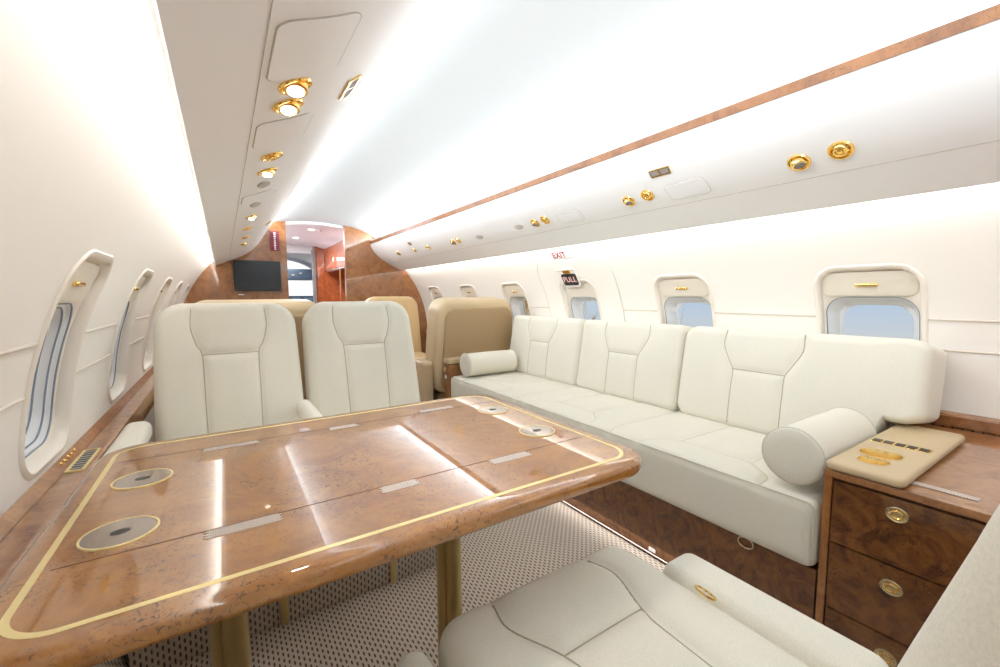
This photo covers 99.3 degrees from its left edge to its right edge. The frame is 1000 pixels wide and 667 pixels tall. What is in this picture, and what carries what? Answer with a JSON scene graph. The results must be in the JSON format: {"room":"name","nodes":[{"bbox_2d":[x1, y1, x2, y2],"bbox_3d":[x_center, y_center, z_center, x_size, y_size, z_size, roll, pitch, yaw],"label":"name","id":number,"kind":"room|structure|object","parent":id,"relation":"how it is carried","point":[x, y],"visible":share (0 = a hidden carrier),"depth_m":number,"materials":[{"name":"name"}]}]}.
{"room":"aircraft cabin","nodes":[
{"label":"aircraft cabin","id":0,"kind":"room"},
{"bbox_2d":[0,0,213,516],"bbox_3d":[-1.040,-0.181,1.401,0.545,0.978,6.700,-4,6,-33],"label":"wall","id":1,"kind":"structure","parent":0,"point":[94,154],"depth_m":0.72,"materials":[{"name":"white plastic"}]},
{"bbox_2d":[18,249,114,480],"bbox_3d":[-1.071,0.061,1.007,0.237,0.510,0.350,-4,6,-33],"label":"window","id":2,"kind":"structure","parent":1,"relation":"in","point":[45,423],"depth_m":1.10,"materials":[{"name":"beige plastic"}]},
{"bbox_2d":[59,262,99,301],"bbox_3d":[-1.021,-0.123,1.023,0.048,0.094,0.294,-4,6,-33],"label":"shade","id":3,"kind":"object","parent":2,"relation":"attached to","point":[84,284],"depth_m":1.07,"materials":[{"name":"beige plastic"}]},
{"bbox_2d":[0,373,153,586],"bbox_3d":[-1.233,0.363,1.322,0.068,0.085,6.700,-4,6,-33],"label":"side ledge","id":4,"kind":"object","parent":1,"relation":"attached to","point":[22,537],"depth_m":0.93,"materials":[{"name":"brown wood"}]},
{"bbox_2d":[0,365,153,542],"bbox_3d":[-1.258,0.323,1.302,0.026,0.038,6.700,-4,6,-33],"label":"trim","id":5,"kind":"structure","parent":1,"relation":"attached to","point":[21,507],"depth_m":1.03,"materials":[{"name":"brown wood"}]},
{"bbox_2d":[64,448,100,473],"bbox_3d":[-1.104,0.335,1.128,0.037,0.004,0.180,-4,6,-33],"label":"air vent","id":6,"kind":"object","parent":1,"relation":"attached to","point":[84,459],"visible":1,"depth_m":1.12,"materials":[{"name":"gold metal"}]},
{"bbox_2d":[92,405,154,666],"bbox_3d":[-1.216,0.627,1.355,0.115,0.622,6.700,-4,6,-33],"label":"baseboard","id":7,"kind":"structure","parent":1,"relation":"attached to","point":[122,661],"depth_m":1.18,"materials":[{"name":"wood"}]},
{"bbox_2d":[107,269,153,403],"bbox_3d":[-1.507,0.004,1.675,0.237,0.510,0.350,-4,6,-33],"label":"window","id":8,"kind":"structure","parent":1,"relation":"in","point":[117,370],"depth_m":1.79,"materials":[{"name":"beige plastic"}]},
{"bbox_2d":[129,277,144,299],"bbox_3d":[-1.457,-0.181,1.692,0.048,0.094,0.294,-4,6,-33],"label":"shade","id":9,"kind":"object","parent":8,"relation":"attached to","point":[138,293],"depth_m":1.78,"materials":[{"name":"beige plastic"}]},
{"bbox_2d":[142,277,172,371],"bbox_3d":[-1.943,-0.054,2.343,0.237,0.510,0.350,-4,6,-33],"label":"window","id":10,"kind":"structure","parent":1,"relation":"in","point":[148,340],"depth_m":2.47,"materials":[{"name":"beige plastic"}]},
{"bbox_2d":[168,282,182,306],"bbox_3d":[-2.379,-0.111,3.011,0.237,0.510,0.350,-4,6,-33],"label":"window","id":11,"kind":"structure","parent":1,"relation":"in","point":[178,288],"depth_m":3.15,"materials":[{"name":"beige plastic"}]},
{"bbox_2d":[179,284,189,303],"bbox_3d":[-2.815,-0.169,3.680,0.237,0.510,0.350,-4,6,-33],"label":"window","id":12,"kind":"structure","parent":1,"relation":"in","point":[188,286],"depth_m":3.82,"materials":[{"name":"beige plastic"}]},
{"bbox_2d":[152,0,421,264],"bbox_3d":[-0.800,-0.649,1.517,0.467,0.410,6.700,-4,6,-33],"label":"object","id":13,"kind":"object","parent":1,"relation":"attached to","point":[217,52],"depth_m":0.78,"materials":[{"name":"white plastic"}]},
{"bbox_2d":[245,214,256,219],"bbox_3d":[-1.206,-0.566,2.061,0.053,0.030,0.057,-4,6,-33],"label":"light","id":14,"kind":"object","parent":13,"relation":"attached to","point":[252,217],"visible":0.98,"depth_m":2.05,"materials":[{"name":"gold metal"}]},
{"bbox_2d":[250,202,260,207],"bbox_3d":[-1.032,-0.544,1.794,0.042,0.022,0.090,-4,6,-33],"label":"speaker grille","id":15,"kind":"object","parent":13,"relation":"attached to","point":[255,204],"visible":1,"depth_m":1.78,"materials":[{"name":"grey plastic"}]},
{"bbox_2d":[241,187,276,204],"bbox_3d":[-0.943,-0.537,1.661,0.118,0.056,0.163,-4,6,-33],"label":"access panel","id":16,"kind":"object","parent":13,"relation":"attached to","point":[248,199],"visible":1,"depth_m":1.65,"materials":[{"name":"white plastic"}]},
{"bbox_2d":[257,180,270,187],"bbox_3d":[-0.821,-0.519,1.479,0.042,0.022,0.090,-4,6,-33],"label":"speaker grille","id":17,"kind":"object","parent":13,"relation":"attached to","point":[263,184],"visible":1,"depth_m":1.47,"materials":[{"name":"grey plastic"}]},
{"bbox_2d":[257,167,276,177],"bbox_3d":[-0.722,-0.501,1.317,0.057,0.031,0.061,-4,6,-33],"label":"light","id":18,"kind":"object","parent":13,"relation":"attached to","point":[269,172],"visible":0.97,"depth_m":1.31,"materials":[{"name":"gold metal"}]},
{"bbox_2d":[260,152,282,160],"bbox_3d":[-0.631,-0.489,1.174,0.057,0.029,0.061,-4,6,-33],"label":"air gasper","id":19,"kind":"object","parent":13,"relation":"attached to","point":[275,155],"visible":1,"depth_m":1.16,"materials":[{"name":"gold metal"}]},
{"bbox_2d":[252,112,312,148],"bbox_3d":[-0.518,-0.481,1.009,0.118,0.056,0.183,-4,6,-33],"label":"access panel","id":20,"kind":"object","parent":13,"relation":"attached to","point":[271,133],"visible":1,"depth_m":0.99,"materials":[{"name":"white plastic"}]},
{"bbox_2d":[272,98,303,116],"bbox_3d":[-0.429,-0.460,0.860,0.059,0.032,0.063,-4,6,-33],"label":"light","id":21,"kind":"object","parent":13,"relation":"attached to","point":[290,107],"visible":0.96,"depth_m":0.85,"materials":[{"name":"gold metal"}]},
{"bbox_2d":[278,77,311,98],"bbox_3d":[-0.376,-0.454,0.781,0.059,0.032,0.063,-4,6,-33],"label":"light","id":22,"kind":"object","parent":13,"relation":"attached to","point":[297,88],"visible":0.95,"depth_m":0.77,"materials":[{"name":"gold metal"}]},
{"bbox_2d":[266,12,361,80],"bbox_3d":[-0.300,-0.452,0.675,0.118,0.056,0.193,-4,6,-33],"label":"access panel","id":23,"kind":"object","parent":13,"relation":"attached to","point":[304,47],"visible":1,"depth_m":0.66,"materials":[{"name":"white painted plastic"}]},
{"bbox_2d":[338,74,361,100],"bbox_3d":[-0.331,-0.541,0.935,0.028,0.023,0.100,-4,6,-33],"label":"sign","id":24,"kind":"object","parent":13,"relation":"attached to","point":[351,84],"visible":1,"depth_m":0.92,"materials":[{"name":"gold metal"}]},
{"bbox_2d":[286,244,311,253],"bbox_3d":[-2.916,-0.491,6.782,1.680,1.900,0.060,-4,6,-33],"label":"wall","id":25,"kind":"structure","parent":0,"point":[291,248],"depth_m":6.55,"materials":[{"name":"grey paint"}]},
{"bbox_2d":[287,253,311,268],"bbox_3d":[-3.771,-1.125,7.397,1.544,0.520,1.970,-4,6,-33],"label":"ceiling","id":26,"kind":"structure","parent":0,"point":[304,259],"depth_m":7.69,"materials":[{"name":"grey"}]},
{"bbox_2d":[288,269,311,280],"bbox_3d":[-4.061,-1.095,7.876,1.250,0.200,0.558,-4,6,-33],"label":"panel","id":27,"kind":"object","parent":26,"relation":"attached to","point":[293,274],"visible":0.18,"depth_m":7.81,"materials":[{"name":"blue"}]},
{"bbox_2d":[185,221,426,352],"bbox_3d":[-2.001,-0.367,4.789,2.720,2.000,0.046,-4,6,-33],"label":"wall","id":28,"kind":"structure","parent":0,"point":[367,275],"depth_m":4.89,"materials":[{"name":"brown wood"}]},
{"bbox_2d":[233,260,281,290],"bbox_3d":[-2.504,-0.596,4.397,0.425,0.310,0.034,-4,6,-33],"label":"television","id":29,"kind":"object","parent":28,"relation":"attached to","point":[249,275],"visible":1,"depth_m":4.38,"materials":[{"name":"black plastic"}]},
{"bbox_2d":[270,231,279,250],"bbox_3d":[-2.369,-0.972,4.469,0.084,0.205,0.010,-4,6,-33],"label":"warning sign","id":30,"kind":"object","parent":28,"relation":"attached to","point":[274,235],"visible":1,"depth_m":4.46,"materials":[{"name":"red plastic"}]},
{"bbox_2d":[285,221,342,248],"bbox_3d":[-2.631,-1.217,5.625,1.210,0.200,2.160,-4,6,-33],"label":"ceiling","id":31,"kind":"structure","parent":0,"point":[330,234],"depth_m":5.35,"materials":[{"name":"white"}]},
{"bbox_2d":[166,501,665,666],"bbox_3d":[-1.407,0.730,3.933,2.470,0.040,11.200,-4,6,-33],"label":"floor","id":32,"kind":"structure","parent":0,"point":[378,626],"depth_m":1.47,"materials":[{"name":"carpet"}]},
{"bbox_2d":[103,302,303,455],"bbox_3d":[-0.988,0.268,1.523,0.579,0.746,0.763,-4,6,-33],"label":"chair","id":33,"kind":"object","parent":32,"relation":"on","point":[219,367],"visible":0.38,"depth_m":1.66,"materials":[{"name":"cream leather"},{"name":"dark plastic"}]},
{"bbox_2d":[196,299,314,399],"bbox_3d":[-1.424,0.315,2.518,0.689,1.033,0.806,-4,6,-33],"label":"leather armchair","id":34,"kind":"object","parent":32,"relation":"on","point":[297,308],"visible":0.13,"depth_m":2.25,"materials":[{"name":"beige leather"}]},
{"bbox_2d":[128,546,435,666],"bbox_3d":[-0.795,0.765,1.700,0.970,0.278,0.703,-4,6,-33],"label":"plinth","id":35,"kind":"object","parent":32,"relation":"on","point":[171,651],"visible":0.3,"depth_m":1.38,"materials":[{"name":"carpet"}]},
{"bbox_2d":[289,296,312,301],"bbox_3d":[-4.128,-0.179,8.059,1.500,1.065,0.410,-4,6,-33],"label":"panel","id":36,"kind":"object","parent":32,"relation":"on","point":[310,298],"visible":0.12,"depth_m":8.05,"materials":[{"name":"blue"}]},
{"bbox_2d":[0,395,640,666],"bbox_3d":[-0.289,0.614,0.993,1.031,0.701,0.750,-4,6,-33],"label":"dining table","id":37,"kind":"object","parent":32,"relation":"on","point":[163,540],"visible":1,"depth_m":0.71,"materials":[{"name":"brown wood"}]},
{"bbox_2d":[312,240,345,302],"bbox_3d":[-2.054,-0.390,6.054,0.735,1.820,2.090,-4,6,-33],"label":"tall cabinet","id":38,"kind":"object","parent":32,"relation":"on","point":[329,261],"visible":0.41,"depth_m":6.59,"materials":[{"name":"red wood"}]},
{"bbox_2d":[311,250,316,303],"bbox_3d":[-2.846,-0.405,6.553,0.050,1.730,0.041,-4,6,-33],"label":"curtain","id":39,"kind":"object","parent":38,"relation":"hanging from","point":[312,251],"visible":0.47,"depth_m":6.50,"materials":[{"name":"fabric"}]},
{"bbox_2d":[327,267,344,271],"bbox_3d":[-2.129,-0.881,5.753,0.075,0.023,1.740,-4,6,-33],"label":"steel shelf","id":40,"kind":"object","parent":38,"relation":"attached to","point":[332,269],"depth_m":6.03,"materials":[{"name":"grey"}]},
{"bbox_2d":[297,301,419,418],"bbox_3d":[-0.553,0.237,1.840,0.579,0.746,0.763,-4,6,-33],"label":"chair","id":41,"kind":"object","parent":32,"relation":"on","point":[359,355],"visible":0.4,"depth_m":1.98,"materials":[{"name":"cream leather"},{"name":"dark plastic"}]},
{"bbox_2d":[365,296,425,359],"bbox_3d":[-1.078,0.136,4.444,0.599,1.042,0.960,-4,6,-33],"label":"leather armchair","id":42,"kind":"object","parent":32,"relation":"on","point":[409,304],"visible":0.27,"depth_m":4.57,"materials":[{"name":"brown leather"}]},
{"bbox_2d":[414,352,425,359],"bbox_3d":[-0.949,0.297,4.261,0.540,0.160,0.490,-4,6,-33],"label":"seat cushion","id":43,"kind":"object","parent":42,"relation":"on","point":[421,355],"depth_m":4.26,"materials":[{"name":"brown leather"}]},
{"bbox_2d":[396,651,432,666],"bbox_3d":[-0.064,0.497,0.155,0.507,0.559,1.032,-4,6,-33],"label":"chair","id":44,"kind":"object","parent":32,"relation":"on","point":[415,658],"visible":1,"depth_m":0.69,"materials":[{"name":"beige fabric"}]},
{"bbox_2d":[444,357,462,397],"bbox_3d":[-0.084,0.457,3.389,0.772,0.583,0.097,-4,6,-33],"label":"base cabinet","id":45,"kind":"object","parent":32,"relation":"on","point":[452,365],"visible":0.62,"depth_m":3.16,"materials":[{"name":"brown wood"}]},
{"bbox_2d":[415,297,511,401],"bbox_3d":[-0.420,0.205,3.672,0.811,1.035,0.836,-4,6,-33],"label":"leather armchair","id":46,"kind":"object","parent":32,"relation":"on","point":[456,326],"visible":0.48,"depth_m":3.27,"materials":[{"name":"beige leather"}]},
{"bbox_2d":[451,315,946,619],"bbox_3d":[0.613,0.391,2.329,0.793,0.891,2.402,-4,6,-33],"label":"sofa","id":47,"kind":"object","parent":32,"relation":"on","point":[698,405],"visible":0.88,"depth_m":1.71,"materials":[{"name":"cream leather"},{"name":"dark veneer"}]},
{"bbox_2d":[460,349,516,376],"bbox_3d":[-0.082,0.215,3.143,0.406,0.172,0.172,-4,6,-33],"label":"bolster cushion","id":48,"kind":"object","parent":47,"relation":"on","point":[489,362],"visible":1,"depth_m":3.07,"materials":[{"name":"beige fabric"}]},
{"bbox_2d":[510,315,586,384],"bbox_3d":[0.378,0.110,3.122,0.293,0.468,0.783,-4,6,-33],"label":"cushion","id":49,"kind":"object","parent":47,"relation":"on","point":[545,348],"depth_m":2.97,"materials":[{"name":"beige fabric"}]},
{"bbox_2d":[577,319,693,410],"bbox_3d":[0.790,0.164,2.491,0.293,0.468,0.718,-4,6,-33],"label":"cushion","id":50,"kind":"object","parent":47,"relation":"on","point":[633,362],"depth_m":2.35,"materials":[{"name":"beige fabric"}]},
{"bbox_2d":[451,371,823,565],"bbox_3d":[0.508,0.477,2.321,0.600,0.212,2.305,-4,6,-33],"label":"seat cushion","id":51,"kind":"object","parent":47,"relation":"on","point":[714,471],"depth_m":1.62,"materials":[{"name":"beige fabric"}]},
{"bbox_2d":[678,326,946,434],"bbox_3d":[1.232,0.222,1.816,0.295,0.468,0.893,-4,6,-33],"label":"cushion","id":52,"kind":"object","parent":47,"relation":"on","point":[759,382],"depth_m":1.68,"materials":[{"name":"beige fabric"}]},
{"bbox_2d":[762,407,876,484],"bbox_3d":[1.037,0.352,1.372,0.416,0.170,0.170,-4,6,-33],"label":"bolster cushion","id":53,"kind":"object","parent":47,"relation":"on","point":[798,453],"visible":0.84,"depth_m":1.28,"materials":[{"name":"cream leather"}]},
{"bbox_2d":[439,504,999,666],"bbox_3d":[0.315,0.358,0.581,0.563,0.756,0.783,-4,6,-33],"label":"chair","id":54,"kind":"object","parent":32,"relation":"on","point":[610,607],"visible":1,"depth_m":0.72,"materials":[{"name":"cream leather"},{"name":"dark plastic"}]},
{"bbox_2d":[439,547,808,666],"bbox_3d":[0.215,0.589,0.696,0.489,0.164,0.515,-4,6,-33],"label":"seat cushion","id":55,"kind":"object","parent":54,"relation":"on","point":[610,607],"depth_m":0.74,"materials":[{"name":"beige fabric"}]},
{"bbox_2d":[815,423,999,666],"bbox_3d":[1.788,0.707,0.556,0.798,0.569,2.058,-4,6,-33],"label":"base cabinet","id":56,"kind":"object","parent":32,"relation":"on","point":[888,555],"visible":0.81,"depth_m":1.08,"materials":[{"name":"brown wood"}]},
{"bbox_2d":[826,424,964,487],"bbox_3d":[1.197,0.347,1.269,0.623,0.027,0.166,-4,6,-33],"label":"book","id":57,"kind":"object","parent":56,"relation":"on","point":[898,455],"visible":1,"depth_m":1.21,"materials":[{"name":"beige leather"}]},
{"bbox_2d":[273,0,989,237],"bbox_3d":[-0.203,-0.868,1.906,1.545,0.292,6.730,-4,6,-33],"label":"ceiling","id":58,"kind":"structure","parent":0,"point":[471,100],"depth_m":1.55,"materials":[{"name":"grey"}]},
{"bbox_2d":[405,182,999,418],"bbox_3d":[0.657,-0.288,2.499,0.545,0.978,6.700,-4,6,-33],"label":"wall","id":59,"kind":"structure","parent":0,"point":[760,273],"depth_m":1.71,"materials":[{"name":"white plastic"}]},
{"bbox_2d":[428,286,442,300],"bbox_3d":[-0.694,-0.302,5.052,0.237,0.510,0.350,-4,6,-33],"label":"window","id":60,"kind":"structure","parent":59,"relation":"in","point":[434,291],"depth_m":5.04,"materials":[{"name":"beige plastic"}]},
{"bbox_2d":[430,289,441,296],"bbox_3d":[-0.746,-0.481,5.003,0.048,0.094,0.294,-4,6,-33],"label":"shade","id":61,"kind":"object","parent":60,"relation":"attached to","point":[433,292],"depth_m":5.02,"materials":[{"name":"beige plastic"}]},
{"bbox_2d":[459,285,477,296],"bbox_3d":[-0.258,-0.245,4.384,0.237,0.510,0.350,-4,6,-33],"label":"window","id":62,"kind":"structure","parent":59,"relation":"in","point":[465,290],"depth_m":4.34,"materials":[{"name":"beige plastic"}]},
{"bbox_2d":[462,287,476,296],"bbox_3d":[-0.310,-0.423,4.335,0.048,0.094,0.294,-4,6,-33],"label":"shade","id":63,"kind":"object","parent":62,"relation":"attached to","point":[466,291],"depth_m":4.34,"materials":[{"name":"beige plastic"}]},
{"bbox_2d":[501,282,531,328],"bbox_3d":[0.178,-0.188,3.716,0.237,0.510,0.350,-4,6,-33],"label":"window","id":64,"kind":"structure","parent":59,"relation":"in","point":[513,293],"depth_m":3.77,"materials":[{"name":"beige plastic"}]},
{"bbox_2d":[504,285,524,296],"bbox_3d":[0.126,-0.366,3.666,0.048,0.094,0.294,-4,6,-33],"label":"shade","id":65,"kind":"object","parent":64,"relation":"attached to","point":[509,290],"depth_m":3.67,"materials":[{"name":"beige plastic"}]},
{"bbox_2d":[547,250,574,259],"bbox_3d":[0.410,-0.535,2.897,0.040,0.048,0.250,-4,6,-33],"label":"exit sign","id":66,"kind":"object","parent":59,"relation":"attached to","point":[566,253],"visible":1,"depth_m":2.89,"materials":[{"name":"white plastic"}]},
{"bbox_2d":[537,255,624,321],"bbox_3d":[0.533,-0.182,2.990,0.234,0.684,0.740,-4,6,-33],"label":"hatch","id":67,"kind":"object","parent":59,"relation":"attached to","point":[592,268],"visible":0.59,"depth_m":2.83,"materials":[{"name":"white plastic"}]},
{"bbox_2d":[556,269,580,286],"bbox_3d":[0.481,-0.388,2.980,0.080,0.124,0.181,-4,6,-33],"label":"placard","id":68,"kind":"object","parent":67,"relation":"attached to","point":[569,278],"visible":1,"depth_m":2.97,"materials":[{"name":"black plastic"}]},
{"bbox_2d":[561,279,602,319],"bbox_3d":[0.614,-0.130,3.047,0.237,0.510,0.350,-4,6,-33],"label":"window","id":69,"kind":"structure","parent":67,"relation":"attached to","point":[574,297],"depth_m":3.10,"materials":[{"name":"beige plastic"}]},
{"bbox_2d":[369,0,999,243],"bbox_3d":[0.293,-0.827,2.215,0.018,0.030,6.700,-4,6,-33],"label":"trim","id":70,"kind":"structure","parent":59,"relation":"attached to","point":[990,14],"depth_m":1.31,"materials":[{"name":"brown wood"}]},
{"bbox_2d":[370,19,999,270],"bbox_3d":[0.451,-0.678,2.331,0.378,0.307,6.700,-4,6,-33],"label":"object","id":71,"kind":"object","parent":59,"relation":"attached to","point":[924,119],"depth_m":1.44,"materials":[{"name":"white plastic"}]},
{"bbox_2d":[514,224,523,228],"bbox_3d":[0.121,-0.688,2.737,0.038,0.030,0.090,-4,6,-33],"label":"speaker grille","id":72,"kind":"object","parent":71,"relation":"attached to","point":[517,226],"visible":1,"depth_m":2.73,"materials":[{"name":"white plastic"}]},
{"bbox_2d":[531,219,539,226],"bbox_3d":[0.215,-0.674,2.596,0.052,0.041,0.063,-4,6,-33],"label":"light","id":73,"kind":"object","parent":71,"relation":"attached to","point":[535,223],"visible":1,"depth_m":2.58,"materials":[{"name":"gold metal"}]},
{"bbox_2d":[540,216,549,223],"bbox_3d":[0.266,-0.670,2.510,0.052,0.041,0.063,-4,6,-33],"label":"air gasper","id":74,"kind":"object","parent":71,"relation":"attached to","point":[543,219],"visible":1,"depth_m":2.50,"materials":[{"name":"gold metal"}]},
{"bbox_2d":[556,209,584,222],"bbox_3d":[0.388,-0.649,2.352,0.072,0.050,0.183,-4,6,-33],"label":"access panel","id":75,"kind":"object","parent":71,"relation":"attached to","point":[572,215],"visible":1,"depth_m":2.34,"materials":[{"name":"white plastic"}]},
{"bbox_2d":[622,196,634,205],"bbox_3d":[0.606,-0.622,2.000,0.053,0.040,0.063,-4,6,-33],"label":"light","id":76,"kind":"object","parent":71,"relation":"attached to","point":[628,201],"visible":1,"depth_m":1.99,"materials":[{"name":"gold metal"}]},
{"bbox_2d":[641,190,653,200],"bbox_3d":[0.660,-0.618,1.904,0.052,0.041,0.063,-4,6,-33],"label":"air gasper","id":77,"kind":"object","parent":71,"relation":"attached to","point":[647,195],"visible":1,"depth_m":1.90,"materials":[{"name":"gold metal"}]},
{"bbox_2d":[648,166,670,177],"bbox_3d":[0.662,-0.670,1.763,0.025,0.028,0.095,-4,6,-33],"label":"sign","id":78,"kind":"object","parent":71,"relation":"attached to","point":[661,171],"visible":1,"depth_m":1.76,"materials":[{"name":"gold metal"}]},
{"bbox_2d":[665,177,710,199],"bbox_3d":[0.774,-0.598,1.759,0.072,0.050,0.183,-4,6,-33],"label":"access panel","id":79,"kind":"object","parent":71,"relation":"attached to","point":[697,186],"visible":1,"depth_m":1.75,"materials":[{"name":"white plastic"}]},
{"bbox_2d":[787,154,810,170],"bbox_3d":[0.994,-0.568,1.414,0.058,0.043,0.069,-4,6,-33],"label":"light","id":80,"kind":"object","parent":71,"relation":"attached to","point":[798,162],"visible":1,"depth_m":1.40,"materials":[{"name":"gold metal"}]},
{"bbox_2d":[827,141,854,159],"bbox_3d":[1.051,-0.565,1.311,0.057,0.045,0.069,-4,6,-33],"label":"air gasper","id":81,"kind":"object","parent":71,"relation":"attached to","point":[838,150],"visible":1,"depth_m":1.31,"materials":[{"name":"gold metal"}]},
{"bbox_2d":[653,273,716,326],"bbox_3d":[1.050,-0.073,2.379,0.237,0.510,0.350,-4,6,-33],"label":"window","id":82,"kind":"structure","parent":59,"relation":"in","point":[671,291],"depth_m":2.37,"materials":[{"name":"beige plastic"}]},
{"bbox_2d":[658,278,708,295],"bbox_3d":[0.999,-0.251,2.330,0.048,0.094,0.294,-4,6,-33],"label":"shade","id":83,"kind":"object","parent":82,"relation":"attached to","point":[666,286],"depth_m":2.32,"materials":[{"name":"beige plastic"}]},
{"bbox_2d":[425,329,952,426],"bbox_3d":[0.343,0.138,3.510,0.044,0.054,4.730,-4,6,-33],"label":"trim","id":84,"kind":"structure","parent":59,"relation":"attached to","point":[944,419],"depth_m":1.54,"materials":[{"name":"brown wood"}]},
{"bbox_2d":[813,263,927,342],"bbox_3d":[1.486,-0.015,1.711,0.237,0.510,0.350,-4,6,-33],"label":"window","id":85,"kind":"structure","parent":59,"relation":"in","point":[837,289],"depth_m":1.66,"materials":[{"name":"beige plastic"}]},
{"bbox_2d":[822,270,918,295],"bbox_3d":[1.435,-0.193,1.661,0.048,0.094,0.294,-4,6,-33],"label":"shade","id":86,"kind":"object","parent":85,"relation":"attached to","point":[853,282],"depth_m":1.65,"materials":[{"name":"beige plastic"}]},
{"bbox_2d":[926,423,999,436],"bbox_3d":[0.842,0.497,2.687,0.115,0.622,6.700,-4,6,-33],"label":"baseboard","id":87,"kind":"structure","parent":59,"relation":"attached to","point":[926,423],"depth_m":1.51,"materials":[{"name":"wood"}]},
{"bbox_2d":[951,412,999,434],"bbox_3d":[2.171,0.379,0.713,0.038,0.054,1.970,-4,6,-33],"label":"trim","id":88,"kind":"structure","parent":59,"relation":"attached to","point":[958,420],"depth_m":1.48,"materials":[{"name":"brown wood"}]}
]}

